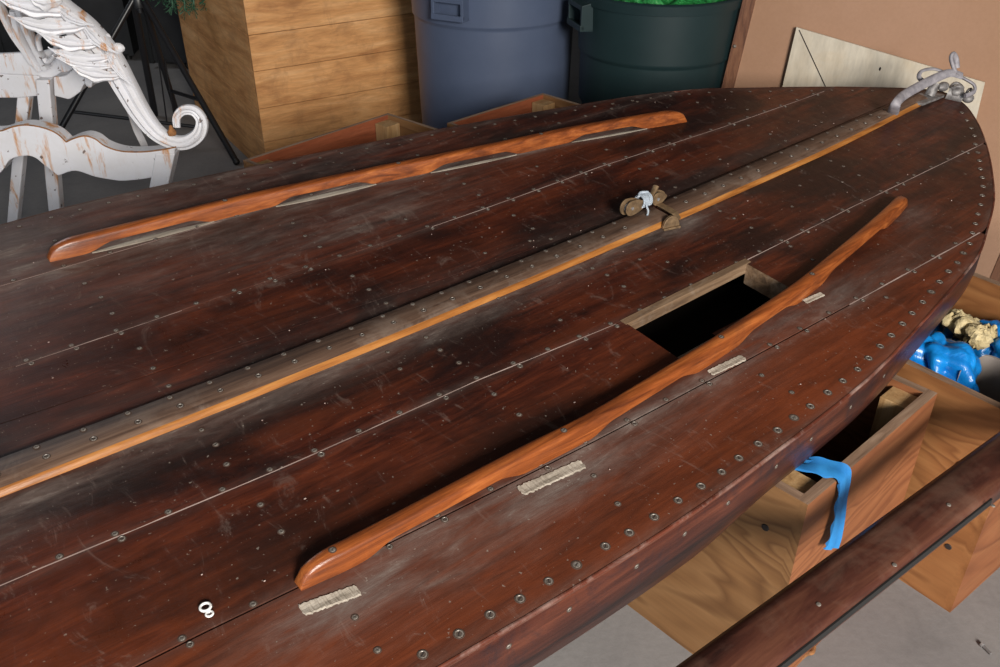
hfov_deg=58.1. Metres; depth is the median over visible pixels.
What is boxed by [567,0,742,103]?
rubbish bin
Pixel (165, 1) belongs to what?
garland
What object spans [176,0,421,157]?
crate
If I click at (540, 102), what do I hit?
box
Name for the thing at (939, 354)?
plastic bag
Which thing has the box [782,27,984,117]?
plywood offcut
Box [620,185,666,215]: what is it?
pulley block
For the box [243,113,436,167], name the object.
box
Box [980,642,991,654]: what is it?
screw
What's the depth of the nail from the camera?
1.74 m
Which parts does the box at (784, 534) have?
panel, panel, panel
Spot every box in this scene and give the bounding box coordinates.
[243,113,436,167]
[447,93,578,126]
[627,375,937,666]
[896,272,999,611]
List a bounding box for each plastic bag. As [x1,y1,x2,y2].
[910,332,981,392]
[930,322,959,340]
[973,319,999,358]
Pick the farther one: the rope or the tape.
the rope
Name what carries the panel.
on the floor
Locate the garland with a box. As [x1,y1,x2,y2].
[142,0,206,19]
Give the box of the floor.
[0,28,999,666]
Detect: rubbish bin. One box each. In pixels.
[411,0,572,128]
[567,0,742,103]
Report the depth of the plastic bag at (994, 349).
1.90 m
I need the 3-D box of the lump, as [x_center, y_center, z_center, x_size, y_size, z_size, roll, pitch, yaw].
[1.004,-0.012,1.923,0.094,0.073,0.147,-9,33,-14]
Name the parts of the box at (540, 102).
panel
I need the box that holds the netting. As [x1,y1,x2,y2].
[617,0,725,4]
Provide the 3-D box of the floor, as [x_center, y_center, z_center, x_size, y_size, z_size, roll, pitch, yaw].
[-0.400,0.699,1.675,9.600,0.060,11.100,0,32,0]
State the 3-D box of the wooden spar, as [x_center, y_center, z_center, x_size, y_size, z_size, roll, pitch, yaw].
[0.721,0.242,1.379,2.100,0.044,0.097,-22,38,-31]
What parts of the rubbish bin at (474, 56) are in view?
handle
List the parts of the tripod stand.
leg, leg, leg, leg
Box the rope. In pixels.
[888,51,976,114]
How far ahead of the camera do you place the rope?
2.36 m
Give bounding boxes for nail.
[802,646,815,659]
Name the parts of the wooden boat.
grab rail, grab rail, hatch frame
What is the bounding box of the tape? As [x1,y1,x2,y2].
[795,456,851,549]
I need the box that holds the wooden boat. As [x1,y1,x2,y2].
[0,82,994,666]
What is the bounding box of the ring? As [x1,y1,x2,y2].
[199,601,213,617]
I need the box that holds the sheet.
[957,355,999,401]
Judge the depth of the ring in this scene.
1.04 m
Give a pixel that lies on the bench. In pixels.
(30, 72)
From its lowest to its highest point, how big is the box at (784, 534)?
0.490 m
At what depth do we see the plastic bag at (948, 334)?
1.98 m
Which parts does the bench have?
seat rail, leg, panel, leg, curled arm, leg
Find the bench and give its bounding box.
[0,0,208,221]
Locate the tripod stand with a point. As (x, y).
(137, 7)
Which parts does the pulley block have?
cheek plate, cheek plate, cord, cheek plate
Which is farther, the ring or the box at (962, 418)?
the box at (962, 418)
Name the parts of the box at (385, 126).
panel, panel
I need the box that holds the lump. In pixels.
[941,308,997,349]
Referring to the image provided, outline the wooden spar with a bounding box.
[676,432,999,666]
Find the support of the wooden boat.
on the box at (784, 534)
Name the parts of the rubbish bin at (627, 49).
handle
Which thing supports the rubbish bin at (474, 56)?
on the floor
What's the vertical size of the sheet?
0.420 m
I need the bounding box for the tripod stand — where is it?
[59,0,239,164]
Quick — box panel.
[722,0,999,281]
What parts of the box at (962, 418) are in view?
panel, panel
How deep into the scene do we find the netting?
2.92 m

